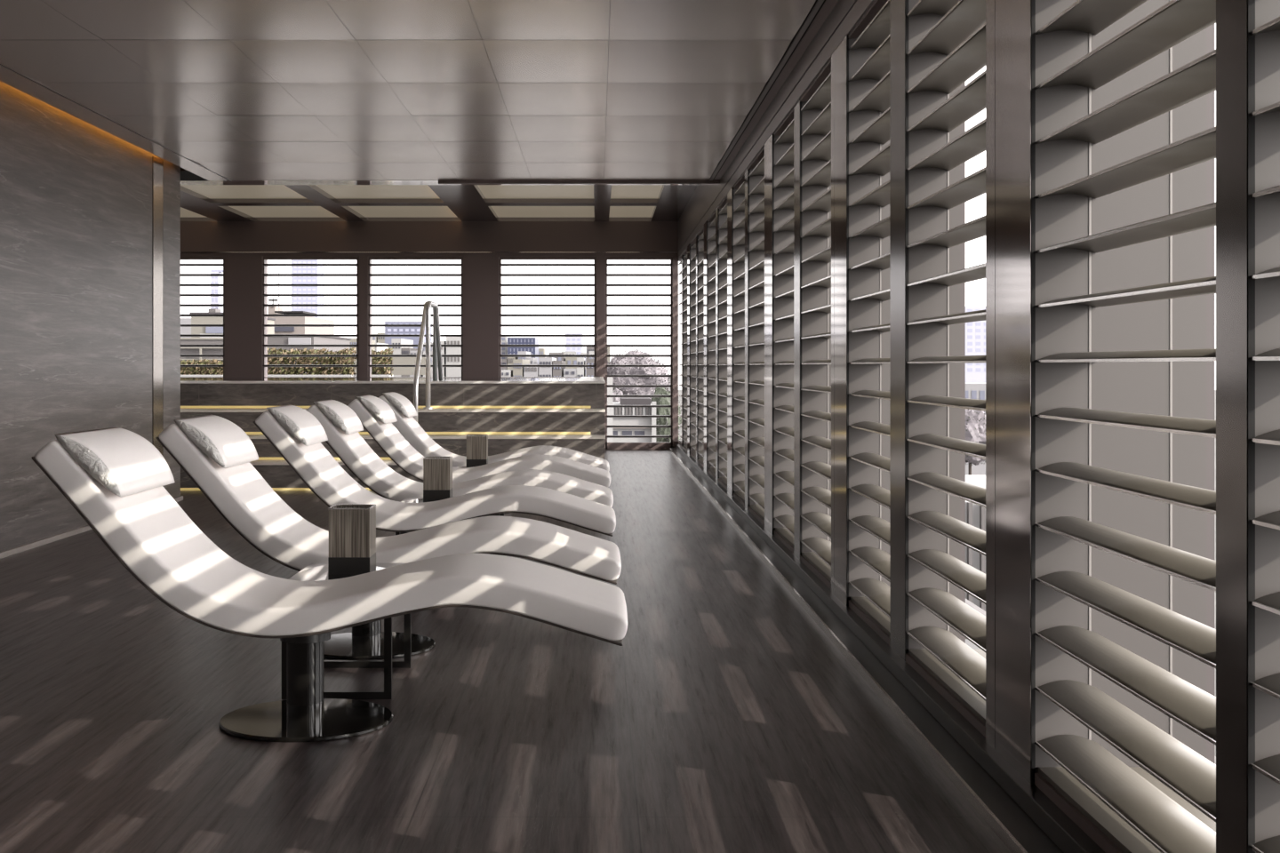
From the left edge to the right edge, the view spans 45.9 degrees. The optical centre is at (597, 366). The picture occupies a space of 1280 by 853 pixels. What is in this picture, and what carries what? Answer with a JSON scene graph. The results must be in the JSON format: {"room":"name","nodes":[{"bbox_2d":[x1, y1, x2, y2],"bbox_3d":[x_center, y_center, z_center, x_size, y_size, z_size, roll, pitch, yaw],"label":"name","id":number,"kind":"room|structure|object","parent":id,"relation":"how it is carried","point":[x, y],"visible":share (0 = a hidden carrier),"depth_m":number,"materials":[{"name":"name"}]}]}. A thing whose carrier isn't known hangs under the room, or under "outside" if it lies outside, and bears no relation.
{"room":"spa","nodes":[
{"label":"spa","id":0,"kind":"room"},
{"bbox_2d":[0,80,180,551],"bbox_3d":[-3.918,-0.385,4.775,0.363,3.170,17.550,0,0,0],"label":"wall","id":1,"kind":"structure","parent":0,"point":[90,218],"depth_m":10.75,"materials":[{"name":"stone"}]},
{"bbox_2d":[0,496,183,559],"bbox_3d":[-3.728,1.183,4.775,0.025,0.035,17.550,0,0,0],"label":"baseboard","id":2,"kind":"structure","parent":1,"relation":"attached to","point":[27,547],"depth_m":10.19,"materials":[{"name":"grey stone"}]},
{"bbox_2d":[267,375,356,376],"bbox_3d":[-5.688,0.255,29.850,1.770,0.170,0.600,0,0,0],"label":"planter","id":3,"kind":"object","parent":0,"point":[268,375],"depth_m":29.55,"materials":[{"name":"grey"}]},
{"bbox_2d":[0,0,839,181],"bbox_3d":[-3.172,-1.896,5.040,8.855,0.308,18.480,0,0,0],"label":"ceiling","id":4,"kind":"structure","parent":0,"point":[214,90],"depth_m":9.07,"materials":[{"name":"silver tile"}]},
{"bbox_2d":[180,180,717,184],"bbox_3d":[-3.223,-1.767,14.463,8.755,0.026,0.355,0,0,0],"label":"trim","id":5,"kind":"structure","parent":4,"relation":"attached to","point":[211,182],"depth_m":14.51,"materials":[{"name":"silver metal"}]},
{"bbox_2d":[438,179,719,183],"bbox_3d":[-3.223,-1.905,14.250,8.755,0.370,0.060,0,0,0],"label":"trim","id":6,"kind":"structure","parent":4,"relation":"attached to","point":[604,181],"depth_m":14.22,"materials":[{"name":"brown metal"}]},
{"bbox_2d":[180,221,678,256],"bbox_3d":[-3.000,-1.827,21.865,9.200,0.505,0.370,0,0,0],"label":"ceiling beam","id":7,"kind":"structure","parent":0,"point":[197,238],"depth_m":21.68,"materials":[{"name":"brown wood"}]},
{"bbox_2d":[224,256,267,377],"bbox_3d":[-5.084,-0.190,21.875,0.542,2.780,0.350,0,0,0],"label":"trim","id":8,"kind":"structure","parent":7,"relation":"attached to","point":[243,275],"depth_m":21.70,"materials":[{"name":"brown metal"}]},
{"bbox_2d":[358,256,371,377],"bbox_3d":[-3.364,-0.190,21.875,0.140,2.780,0.350,0,0,0],"label":"trim","id":9,"kind":"structure","parent":7,"relation":"attached to","point":[363,261],"depth_m":21.70,"materials":[{"name":"brown metal"}]},
{"bbox_2d":[463,256,499,377],"bbox_3d":[-1.672,-0.190,21.875,0.523,2.780,0.350,0,0,0],"label":"trim","id":10,"kind":"structure","parent":7,"relation":"attached to","point":[481,275],"depth_m":21.70,"materials":[{"name":"brown wood"}]},
{"bbox_2d":[595,256,605,449],"bbox_3d":[0.048,-0.190,21.875,0.134,2.780,0.350,0,0,0],"label":"trim","id":11,"kind":"structure","parent":7,"relation":"attached to","point":[600,261],"depth_m":21.70,"materials":[{"name":"brown metal"}]},
{"bbox_2d":[605,256,672,449],"bbox_3d":[0.597,-0.190,21.788,0.965,2.780,0.144,0,0,0],"label":"window blind","id":12,"kind":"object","parent":7,"relation":"in","point":[608,445],"depth_m":21.72,"materials":[{"name":"brown wood"}]},
{"bbox_2d":[672,256,678,447],"bbox_3d":[1.120,-0.190,21.840,0.080,2.780,0.320,0,0,0],"label":"trim","id":13,"kind":"structure","parent":7,"relation":"attached to","point":[675,258],"depth_m":21.68,"materials":[{"name":"brown metal"}]},
{"bbox_2d":[678,255,681,446],"bbox_3d":[1.333,-0.195,21.350,0.335,2.730,1.100,0,0,0],"label":"louvered shutter","id":14,"kind":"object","parent":7,"relation":"in","point":[680,258],"depth_m":21.51,"materials":[{"name":"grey metal"}]},
{"bbox_2d":[677,0,874,258],"bbox_3d":[1.255,-1.843,8.950,0.200,0.615,25.900,0,0,0],"label":"trim","id":15,"kind":"structure","parent":7,"relation":"attached to","point":[846,14],"depth_m":9.60,"materials":[{"name":"silver metal"}]},
{"bbox_2d":[180,184,697,221],"bbox_3d":[-3.000,-2.140,18.140,9.200,0.120,7.720,0,0,0],"label":"ceiling","id":16,"kind":"structure","parent":0,"point":[198,203],"depth_m":19.25,"materials":[{"name":"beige paint"}]},
{"bbox_2d":[0,449,1215,852],"bbox_3d":[-2.850,1.260,9.100,9.500,0.120,26.200,0,0,0],"label":"floor","id":17,"kind":"structure","parent":0,"point":[724,719],"depth_m":4.98,"materials":[{"name":"wood"}]},
{"bbox_2d":[32,426,627,743],"bbox_3d":[-0.849,0.709,5.103,1.895,0.983,0.642,0,0,0],"label":"lounger","id":18,"kind":"object","parent":17,"relation":"on","point":[115,478],"visible":1,"depth_m":4.86,"materials":[{"name":"white fabric"}]},
{"bbox_2d":[54,426,174,497],"bbox_3d":[-1.618,0.317,5.103,0.212,0.200,0.642,0,0,0],"label":"pillow","id":19,"kind":"object","parent":18,"relation":"on","point":[108,462],"depth_m":4.87,"materials":[{"name":"white fabric"}]},
{"bbox_2d":[35,440,627,640],"bbox_3d":[-0.843,0.552,5.100,1.885,0.642,0.620,0,0,0],"label":"cushion","id":20,"kind":"object","parent":18,"relation":"on","point":[116,486],"depth_m":4.80,"materials":[{"name":"white fabric"}]},
{"bbox_2d":[281,563,411,699],"bbox_3d":[-0.940,0.993,5.735,0.405,0.414,0.600,0,0,0],"label":"side table","id":21,"kind":"object","parent":17,"relation":"on","point":[313,572],"visible":0.34,"depth_m":5.60,"materials":[{"name":"black metal"}]},
{"bbox_2d":[328,504,375,574],"bbox_3d":[-0.936,0.661,5.777,0.157,0.250,0.157,0,0,0],"label":"wooden box","id":22,"kind":"object","parent":21,"relation":"on","point":[352,528],"visible":0.97,"depth_m":5.70,"materials":[{"name":"brown wood"}]},
{"bbox_2d":[155,415,621,660],"bbox_3d":[-0.849,0.709,6.453,1.895,0.983,0.642,0,0,0],"label":"lounger","id":23,"kind":"object","parent":17,"relation":"on","point":[216,454],"visible":0.83,"depth_m":6.16,"materials":[{"name":"white leather"}]},
{"bbox_2d":[173,415,258,468],"bbox_3d":[-1.618,0.317,6.453,0.212,0.200,0.642,0,0,0],"label":"pillow","id":24,"kind":"object","parent":23,"relation":"on","point":[207,441],"depth_m":6.19,"materials":[{"name":"white fabric"}]},
{"bbox_2d":[158,423,621,580],"bbox_3d":[-0.843,0.552,6.450,1.885,0.642,0.620,0,0,0],"label":"cushion","id":25,"kind":"object","parent":23,"relation":"on","point":[217,457],"depth_m":6.14,"materials":[{"name":"white fabric"}]},
{"bbox_2d":[180,376,605,491],"bbox_3d":[-3.756,0.677,18.101,7.668,1.046,7.238,0,0,0],"label":"pool","id":26,"kind":"object","parent":17,"relation":"on","point":[515,413],"visible":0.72,"depth_m":15.37,"materials":[{"name":"stone"}]},
{"bbox_2d":[413,301,437,422],"bbox_3d":[-1.797,0.002,15.837,0.100,1.371,1.874,0,0,0],"label":"handrail","id":27,"kind":"object","parent":26,"relation":"on","point":[423,321],"visible":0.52,"depth_m":15.45,"materials":[{"name":"silver metal"}]},
{"bbox_2d":[423,300,443,409],"bbox_3d":[-1.702,-0.115,15.810,0.100,1.098,1.320,0,0,0],"label":"handrail","id":28,"kind":"object","parent":26,"relation":"on","point":[429,303],"visible":0.98,"depth_m":15.19,"materials":[{"name":"silver metal"}]},
{"bbox_2d":[395,496,453,535],"bbox_3d":[-0.940,0.993,8.815,0.405,0.414,0.600,0,0,0],"label":"side table","id":29,"kind":"object","parent":17,"relation":"on","point":[409,500],"visible":0.12,"depth_m":8.82,"materials":[{"name":"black metal"}]},
{"bbox_2d":[423,456,452,501],"bbox_3d":[-0.936,0.661,8.877,0.157,0.250,0.157,0,0,0],"label":"wooden box","id":30,"kind":"object","parent":29,"relation":"on","point":[437,471],"visible":0.91,"depth_m":8.80,"materials":[{"name":"brown wood"}]},
{"bbox_2d":[252,405,615,536],"bbox_3d":[-0.849,0.709,8.183,1.895,0.983,0.642,0,0,0],"label":"lounger","id":31,"kind":"object","parent":17,"relation":"on","point":[297,435],"visible":0.9,"depth_m":7.88,"materials":[{"name":"white fabric"}]},
{"bbox_2d":[266,405,327,446],"bbox_3d":[-1.618,0.317,8.183,0.212,0.200,0.642,0,0,0],"label":"pillow","id":32,"kind":"object","parent":31,"relation":"on","point":[286,425],"depth_m":7.89,"materials":[{"name":"white fabric"}]},
{"bbox_2d":[305,400,613,507],"bbox_3d":[-0.849,0.709,9.493,1.895,0.983,0.642,0,0,0],"label":"lounger","id":33,"kind":"object","parent":17,"relation":"on","point":[340,424],"visible":0.62,"depth_m":9.18,"materials":[{"name":"white"}]},
{"bbox_2d":[313,400,363,434],"bbox_3d":[-1.618,0.317,9.493,0.212,0.200,0.642,0,0,0],"label":"pillow","id":34,"kind":"object","parent":33,"relation":"on","point":[336,418],"depth_m":9.21,"materials":[{"name":"white fabric"}]},
{"bbox_2d":[452,464,503,516],"bbox_3d":[-0.940,0.993,11.735,0.405,0.414,0.600,0,0,0],"label":"side table","id":35,"kind":"object","parent":17,"relation":"on","point":[453,466],"visible":0.15,"depth_m":11.88,"materials":[{"name":"black metal"}]},
{"bbox_2d":[466,434,487,467],"bbox_3d":[-0.936,0.661,11.777,0.157,0.250,0.157,0,0,0],"label":"wooden box","id":36,"kind":"object","parent":35,"relation":"on","point":[476,444],"visible":0.89,"depth_m":11.70,"materials":[{"name":"brown wood"}]},
{"bbox_2d":[347,394,610,487],"bbox_3d":[-0.849,0.709,11.113,1.895,0.983,0.642,0,0,0],"label":"lounger","id":37,"kind":"object","parent":17,"relation":"on","point":[375,415],"visible":0.67,"depth_m":10.80,"materials":[{"name":"white fabric"}]},
{"bbox_2d":[356,394,397,424],"bbox_3d":[-1.618,0.317,11.113,0.212,0.200,0.642,0,0,0],"label":"pillow","id":38,"kind":"object","parent":37,"relation":"on","point":[371,410],"depth_m":10.81,"materials":[{"name":"white fabric"}]},
{"bbox_2d":[378,392,609,514],"bbox_3d":[-0.849,0.709,12.413,1.895,0.983,0.642,0,0,0],"label":"lounger","id":39,"kind":"object","parent":17,"relation":"on","point":[404,410],"visible":0.46,"depth_m":12.11,"materials":[{"name":"white fabric"}]},
{"bbox_2d":[382,392,417,417],"bbox_3d":[-1.618,0.317,12.413,0.212,0.200,0.642,0,0,0],"label":"pillow","id":40,"kind":"object","parent":39,"relation":"on","point":[401,406],"depth_m":12.13,"materials":[{"name":"white fabric"}]},
{"bbox_2d":[378,395,609,471],"bbox_3d":[-0.843,0.552,12.410,1.885,0.642,0.620,0,0,0],"label":"cushion","id":41,"kind":"object","parent":39,"relation":"on","point":[404,410],"depth_m":12.11,"materials":[{"name":"white fabric"}]},
{"bbox_2d":[668,443,1105,852],"bbox_3d":[1.311,1.157,8.950,0.578,0.085,25.900,0,0,0],"label":"baseboard","id":42,"kind":"structure","parent":17,"relation":"on","point":[1024,819],"depth_m":5.00,"materials":[{"name":"black"}]},
{"bbox_2d":[681,254,687,447],"bbox_3d":[1.278,-0.415,20.698,0.229,3.170,0.204,0,0,0],"label":"trim","id":43,"kind":"structure","parent":42,"relation":"on","point":[684,260],"depth_m":20.60,"materials":[{"name":"grey metal"}]},
{"bbox_2d":[682,248,687,451],"bbox_3d":[1.333,-0.195,19.995,0.335,2.730,1.210,0,0,0],"label":"louvered shutter","id":44,"kind":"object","parent":42,"relation":"on","point":[684,446],"depth_m":20.27,"materials":[{"name":"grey metal"}]},
{"bbox_2d":[687,243,695,455],"bbox_3d":[1.403,-0.415,19.158,0.495,3.170,0.464,0,0,0],"label":"trim","id":45,"kind":"structure","parent":42,"relation":"on","point":[691,252],"depth_m":18.93,"materials":[{"name":"silver metal"}]},
{"bbox_2d":[690,236,695,460],"bbox_3d":[1.333,-0.195,18.365,0.335,2.730,1.130,0,0,0],"label":"louvered shutter","id":46,"kind":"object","parent":42,"relation":"on","point":[692,453],"depth_m":18.54,"materials":[{"name":"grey metal"}]},
{"bbox_2d":[696,234,703,462],"bbox_3d":[1.278,-0.415,17.698,0.229,3.170,0.204,0,0,0],"label":"trim","id":47,"kind":"structure","parent":42,"relation":"on","point":[700,256],"depth_m":17.60,"materials":[{"name":"grey metal"}]},
{"bbox_2d":[697,226,703,467],"bbox_3d":[1.333,-0.195,17.005,0.335,2.730,1.190,0,0,0],"label":"louvered shutter","id":48,"kind":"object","parent":42,"relation":"on","point":[700,460],"depth_m":17.21,"materials":[{"name":"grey metal"}]},
{"bbox_2d":[704,220,715,471],"bbox_3d":[1.403,-0.415,16.178,0.495,3.170,0.464,0,0,0],"label":"trim","id":49,"kind":"structure","parent":42,"relation":"on","point":[709,301],"depth_m":15.95,"materials":[{"name":"silver metal"}]},
{"bbox_2d":[707,210,715,479],"bbox_3d":[1.333,-0.195,15.395,0.335,2.730,1.110,0,0,0],"label":"louvered shutter","id":50,"kind":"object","parent":42,"relation":"on","point":[711,470],"depth_m":15.58,"materials":[{"name":"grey metal"}]},
{"bbox_2d":[715,207,727,481],"bbox_3d":[1.278,-0.415,14.728,0.229,3.170,0.224,0,0,0],"label":"trim","id":51,"kind":"structure","parent":42,"relation":"on","point":[721,280],"depth_m":14.62,"materials":[{"name":"grey metal"}]},
{"bbox_2d":[718,195,727,489],"bbox_3d":[1.333,-0.195,14.025,0.335,2.730,1.190,0,0,0],"label":"louvered shutter","id":52,"kind":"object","parent":42,"relation":"on","point":[722,480],"depth_m":14.25,"materials":[{"name":"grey metal"}]},
{"bbox_2d":[727,187,744,495],"bbox_3d":[1.403,-0.415,13.198,0.495,3.170,0.464,0,0,0],"label":"trim","id":53,"kind":"structure","parent":42,"relation":"on","point":[734,287],"depth_m":12.97,"materials":[{"name":"silver metal"}]},
{"bbox_2d":[733,172,744,506],"bbox_3d":[1.333,-0.195,12.440,0.335,2.730,1.060,0,0,0],"label":"louvered shutter","id":54,"kind":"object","parent":42,"relation":"on","point":[739,495],"depth_m":12.61,"materials":[{"name":"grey metal"}]},
{"bbox_2d":[744,168,764,510],"bbox_3d":[1.278,-0.415,11.793,0.229,3.170,0.234,0,0,0],"label":"trim","id":55,"kind":"structure","parent":42,"relation":"on","point":[753,316],"depth_m":11.68,"materials":[{"name":"grey metal"}]},
{"bbox_2d":[748,146,764,525],"bbox_3d":[1.333,-0.195,11.065,0.335,2.730,1.230,0,0,0],"label":"louvered shutter","id":56,"kind":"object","parent":42,"relation":"on","point":[757,165],"depth_m":11.27,"materials":[{"name":"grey metal"}]},
{"bbox_2d":[764,134,793,535],"bbox_3d":[1.403,-0.415,10.218,0.495,3.170,0.464,0,0,0],"label":"trim","id":57,"kind":"structure","parent":42,"relation":"on","point":[774,264],"depth_m":9.99,"materials":[{"name":"silver metal"}]},
{"bbox_2d":[773,107,793,553],"bbox_3d":[1.333,-0.195,9.460,0.335,2.730,1.060,0,0,0],"label":"louvered shutter","id":58,"kind":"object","parent":42,"relation":"on","point":[785,535],"depth_m":9.62,"materials":[{"name":"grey metal"}]},
{"bbox_2d":[793,99,831,559],"bbox_3d":[1.278,-0.415,8.803,0.229,3.170,0.254,0,0,0],"label":"trim","id":59,"kind":"structure","parent":42,"relation":"on","point":[809,298],"depth_m":8.68,"materials":[{"name":"grey metal"}]},
{"bbox_2d":[800,58,831,589],"bbox_3d":[1.333,-0.195,8.075,0.335,2.730,1.210,0,0,0],"label":"louvered shutter","id":60,"kind":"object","parent":42,"relation":"on","point":[818,95],"depth_m":8.26,"materials":[{"name":"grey metal"}]},
{"bbox_2d":[831,35,890,607],"bbox_3d":[1.403,-0.415,7.238,0.495,3.170,0.464,0,0,0],"label":"trim","id":61,"kind":"structure","parent":42,"relation":"on","point":[846,221],"depth_m":7.01,"materials":[{"name":"silver metal"}]},
{"bbox_2d":[848,0,966,646],"bbox_3d":[1.333,-0.195,6.505,0.335,2.730,1.010,0,0,0],"label":"louvered shutter","id":62,"kind":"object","parent":42,"relation":"on","point":[873,30],"depth_m":6.63,"materials":[{"name":"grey metal"}]},
{"bbox_2d":[890,0,965,661],"bbox_3d":[1.278,-0.415,5.853,0.229,3.170,0.294,0,0,0],"label":"trim","id":63,"kind":"structure","parent":42,"relation":"on","point":[910,265],"depth_m":5.71,"materials":[{"name":"grey metal"}]},
{"bbox_2d":[905,0,985,737],"bbox_3d":[1.333,-0.195,5.100,0.335,2.730,1.220,0,0,0],"label":"louvered shutter","id":64,"kind":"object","parent":42,"relation":"on","point":[956,671],"depth_m":5.22,"materials":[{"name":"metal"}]},
{"bbox_2d":[985,0,1214,784],"bbox_3d":[1.403,-0.415,4.258,0.495,3.170,0.464,0,0,0],"label":"trim","id":65,"kind":"structure","parent":42,"relation":"on","point":[1019,443],"depth_m":4.03,"materials":[{"name":"silver metal"}]},
{"bbox_2d":[1034,0,1215,852],"bbox_3d":[1.333,-0.195,3.436,0.335,2.730,1.189,0,0,0],"label":"louvered shutter","id":66,"kind":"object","parent":42,"relation":"on","point":[1166,804],"depth_m":3.47,"materials":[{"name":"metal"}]},
{"bbox_2d":[1216,0,1279,852],"bbox_3d":[1.278,-0.415,2.772,0.229,3.170,0.139,0,0,0],"label":"window frame","id":67,"kind":"structure","parent":42,"relation":"on","point":[1248,66],"depth_m":2.71,"materials":[{"name":"grey metal"}]},
{"bbox_2d":[1250,16,1279,852],"bbox_3d":[1.333,-0.195,2.108,0.335,2.730,1.196,0,0,0],"label":"louvered shutter","id":68,"kind":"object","parent":42,"relation":"on","point":[1269,767],"depth_m":2.66,"materials":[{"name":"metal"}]},
{"bbox_3d":[-3.775,0.685,21.865,7.650,1.030,0.270,0,0,0],"label":"wall","id":69,"kind":"structure","parent":0,"visible":0},
{"bbox_2d":[180,256,224,377],"bbox_3d":[-6.477,-0.705,21.788,2.245,1.750,0.144,0,0,0],"label":"window blind","id":70,"kind":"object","parent":69,"relation":"in","point":[181,258],"depth_m":21.72,"materials":[{"name":"brown metal"}]},
{"bbox_2d":[262,256,358,377],"bbox_3d":[-4.123,-0.705,21.788,1.379,1.750,0.144,0,0,0],"label":"window blind","id":71,"kind":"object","parent":69,"relation":"in","point":[264,265],"depth_m":21.72,"materials":[{"name":"brown metal"}]},
{"bbox_2d":[368,256,463,377],"bbox_3d":[-2.614,-0.705,21.788,1.360,1.750,0.144,0,0,0],"label":"window blind","id":72,"kind":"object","parent":69,"relation":"in","point":[370,265],"depth_m":21.72,"materials":[{"name":"brown metal"}]},
{"bbox_2d":[499,256,595,377],"bbox_3d":[-0.715,-0.705,21.788,1.391,1.750,0.144,0,0,0],"label":"window blind","id":73,"kind":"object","parent":69,"relation":"in","point":[500,258],"depth_m":21.72,"materials":[{"name":"brown metal"}]},
{"label":"outside","id":74,"kind":"structure","parent":0,"visible":0},
{"bbox_2d":[392,357,425,375],"bbox_3d":[-4.240,-0.030,34.150,0.800,0.460,0.300,0,0,0],"label":"wall","id":75,"kind":"structure","parent":74,"point":[397,371],"depth_m":34.00,"materials":[{"name":"grey"}]},
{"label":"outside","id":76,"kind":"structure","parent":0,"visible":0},
{"bbox_2d":[678,390,1215,756],"bbox_3d":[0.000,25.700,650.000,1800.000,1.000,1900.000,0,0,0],"label":"ground","id":77,"kind":"structure","parent":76,"point":[679,391],"depth_m":255.74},
{"bbox_2d":[180,318,191,337],"bbox_3d":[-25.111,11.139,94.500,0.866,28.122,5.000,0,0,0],"label":"shed","id":78,"kind":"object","parent":77,"relation":"on","point":[183,321],"visible":0.02,"depth_m":91.99,"materials":[{"name":"grey"}]},
{"bbox_2d":[180,337,223,361],"bbox_3d":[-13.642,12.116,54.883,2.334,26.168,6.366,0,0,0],"label":"house","id":79,"kind":"structure","parent":77,"relation":"on","point":[184,350],"depth_m":51.99,"materials":[{"name":"grey"}]},
{"bbox_2d":[210,270,223,312],"bbox_3d":[-155.506,-7.179,622.975,6.282,64.759,6.050,0,0,0],"label":"skyscraper","id":80,"kind":"structure","parent":77,"relation":"on","point":[214,280],"depth_m":619.96,"materials":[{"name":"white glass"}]},
{"bbox_2d":[189,308,275,337],"bbox_3d":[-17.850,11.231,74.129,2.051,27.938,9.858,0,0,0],"label":"house","id":81,"kind":"structure","parent":77,"relation":"on","point":[195,320],"depth_m":70.00,"materials":[{"name":"grey"}]},
{"bbox_2d":[267,270,334,334],"bbox_3d":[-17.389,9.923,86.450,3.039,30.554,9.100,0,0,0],"label":"apartment building","id":82,"kind":"structure","parent":77,"relation":"on","point":[272,310],"depth_m":82.62,"materials":[{"name":"grey concrete"}]},
{"bbox_2d":[291,259,323,319],"bbox_3d":[-116.294,-9.459,606.975,10.235,69.318,14.050,0,0,0],"label":"skyscraper","id":83,"kind":"structure","parent":77,"relation":"on","point":[295,280],"depth_m":600.00,"materials":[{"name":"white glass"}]},
{"bbox_2d":[267,336,351,374],"bbox_3d":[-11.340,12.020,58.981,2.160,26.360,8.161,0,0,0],"label":"house","id":84,"kind":"structure","parent":77,"relation":"on","point":[271,340],"depth_m":55.00,"materials":[{"name":"grey"}]},
{"bbox_2d":[391,338,413,376],"bbox_3d":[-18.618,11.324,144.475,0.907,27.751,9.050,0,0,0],"label":"block","id":85,"kind":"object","parent":77,"relation":"on","point":[397,350],"visible":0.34,"depth_m":140.00,"materials":[{"name":"grey concrete"}]},
{"bbox_2d":[384,321,431,351],"bbox_3d":[-33.265,8.776,266.975,6.576,32.847,14.050,0,0,0],"label":"office block","id":86,"kind":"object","parent":77,"relation":"on","point":[388,330],"visible":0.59,"depth_m":260.02,"materials":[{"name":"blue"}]},
{"bbox_2d":[437,340,446,376],"bbox_3d":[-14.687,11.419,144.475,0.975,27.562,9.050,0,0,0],"label":"block","id":87,"kind":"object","parent":77,"relation":"on","point":[443,342],"visible":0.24,"depth_m":140.00,"materials":[{"name":"grey concrete"}]},
{"bbox_2d":[446,336,461,376],"bbox_3d":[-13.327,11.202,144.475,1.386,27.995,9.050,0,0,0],"label":"block","id":88,"kind":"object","parent":77,"relation":"on","point":[451,372],"visible":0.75,"depth_m":140.00,"materials":[{"name":"grey"}]},
{"bbox_2d":[501,336,510,359],"bbox_3d":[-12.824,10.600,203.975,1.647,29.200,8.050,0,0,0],"label":"office block","id":89,"kind":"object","parent":77,"relation":"on","point":[504,340],"visible":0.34,"depth_m":200.00,"materials":[{"name":"grey"}]},
{"bbox_2d":[512,359,529,376],"bbox_3d":[-4.210,12.423,84.475,0.502,25.555,9.050,0,0,0],"label":"block","id":90,"kind":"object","parent":77,"relation":"on","point":[517,372],"visible":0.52,"depth_m":80.00,"materials":[{"name":"grey concrete"}]},
{"bbox_2d":[507,337,538,364],"bbox_3d":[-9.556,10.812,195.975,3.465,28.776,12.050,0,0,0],"label":"office block","id":91,"kind":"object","parent":77,"relation":"on","point":[511,350],"visible":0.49,"depth_m":190.00,"materials":[{"name":"blue glass"}]},
{"bbox_2d":[523,367,538,376],"bbox_3d":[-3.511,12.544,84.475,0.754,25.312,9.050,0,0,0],"label":"block","id":92,"kind":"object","parent":77,"relation":"on","point":[528,372],"visible":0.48,"depth_m":80.00,"materials":[{"name":"grey"}]},
{"bbox_2d":[538,357,556,376],"bbox_3d":[-2.746,12.369,84.475,0.691,25.663,9.050,0,0,0],"label":"block","id":93,"kind":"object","parent":77,"relation":"on","point":[543,372],"visible":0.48,"depth_m":80.00,"materials":[{"name":"grey concrete"}]},
{"bbox_2d":[552,360,565,376],"bbox_3d":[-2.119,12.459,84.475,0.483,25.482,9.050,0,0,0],"label":"block","id":94,"kind":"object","parent":77,"relation":"on","point":[557,372],"visible":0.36,"depth_m":80.00,"materials":[{"name":"grey concrete"}]},
{"bbox_2d":[565,332,582,354],"bbox_3d":[-8.106,6.788,523.975,5.812,36.823,8.050,0,0,0],"label":"skyscraper","id":95,"kind":"structure","parent":77,"relation":"on","point":[569,340],"depth_m":520.02,"materials":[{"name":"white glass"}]},
{"bbox_2d":[576,357,585,376],"bbox_3d":[-0.892,12.374,84.475,0.374,25.652,9.050,0,0,0],"label":"block","id":96,"kind":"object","parent":77,"relation":"on","point":[580,371],"visible":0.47,"depth_m":80.00,"materials":[{"name":"grey concrete"}]},
{"bbox_2d":[586,359,594,376],"bbox_3d":[-0.263,12.412,84.475,0.638,25.575,9.050,0,0,0],"label":"block","id":97,"kind":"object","parent":77,"relation":"on","point":[590,371],"visible":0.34,"depth_m":80.00,"materials":[{"name":"grey concrete"}]},
{"bbox_2d":[607,376,612,442],"bbox_3d":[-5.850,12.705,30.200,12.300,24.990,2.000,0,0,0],"label":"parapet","id":98,"kind":"object","parent":77,"relation":"on","point":[609,379],"visible":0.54,"depth_m":29.20,"materials":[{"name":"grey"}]},
{"bbox_2d":[180,359,223,376],"bbox_3d":[-7.759,0.097,29.751,1.057,0.486,0.622,0,0,0],"label":"hedge","id":99,"kind":"object","parent":98,"relation":"on","point":[185,372],"visible":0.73,"depth_m":29.52,"materials":[{"name":"green plant"}]},
{"bbox_2d":[267,347,356,376],"bbox_3d":[-5.689,-0.017,29.850,1.846,0.715,0.616,0,0,0],"label":"hedge","id":100,"kind":"object","parent":98,"relation":"on","point":[272,372],"visible":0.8,"depth_m":29.66,"materials":[{"name":"green plant"}]},
{"bbox_2d":[371,346,393,376],"bbox_3d":[-4.312,-0.029,29.951,0.527,0.738,0.609,0,0,0],"label":"hedge","id":101,"kind":"object","parent":98,"relation":"on","point":[376,372],"visible":0.59,"depth_m":29.79,"materials":[{"name":"green plant"}]},
{"bbox_2d":[612,397,655,442],"bbox_3d":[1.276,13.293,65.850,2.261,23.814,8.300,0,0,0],"label":"villa","id":102,"kind":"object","parent":77,"relation":"on","point":[624,401],"visible":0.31,"depth_m":62.00,"materials":[{"name":"grey paint"}]},
{"bbox_2d":[607,346,670,402],"bbox_3d":[3.028,11.784,122.946,6.158,26.832,6.044,0,0,0],"label":"tree","id":103,"kind":"object","parent":77,"relation":"on","point":[611,371],"visible":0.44,"depth_m":120.83,"materials":[{"name":"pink plant"}]},
{"bbox_2d":[650,382,681,442],"bbox_3d":[3.969,13.078,91.285,2.562,24.244,2.569,0,0,0],"label":"tree","id":104,"kind":"object","parent":77,"relation":"on","point":[659,391],"visible":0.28,"depth_m":90.30,"materials":[{"name":"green plant"}]},
{"bbox_2d":[965,474,985,611],"bbox_3d":[11.012,14.400,44.900,4.706,21.600,10.200,0,0,0],"label":"apartment building","id":105,"kind":"structure","parent":77,"relation":"on","point":[975,515],"depth_m":40.00,"materials":[{"name":"grey"}]},
{"bbox_2d":[965,306,985,382],"bbox_3d":[106.976,4.324,425.975,9.882,41.753,12.050,0,0,0],"label":"skyscraper","id":106,"kind":"structure","parent":77,"relation":"on","point":[975,332],"depth_m":420.00,"materials":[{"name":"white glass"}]},
{"bbox_2d":[965,408,985,474],"bbox_3d":[18.927,13.541,76.512,3.282,23.318,3.246,0,0,0],"label":"tree","id":107,"kind":"object","parent":77,"relation":"on","point":[975,420],"visible":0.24,"depth_m":75.50,"materials":[{"name":"grey plant"}]},
{"bbox_2d":[965,382,985,474],"bbox_3d":[35.659,13.424,145.975,7.412,23.553,12.050,0,0,0],"label":"office block","id":108,"kind":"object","parent":77,"relation":"on","point":[973,390],"visible":0.05,"depth_m":140.00,"materials":[{"name":"grey"}]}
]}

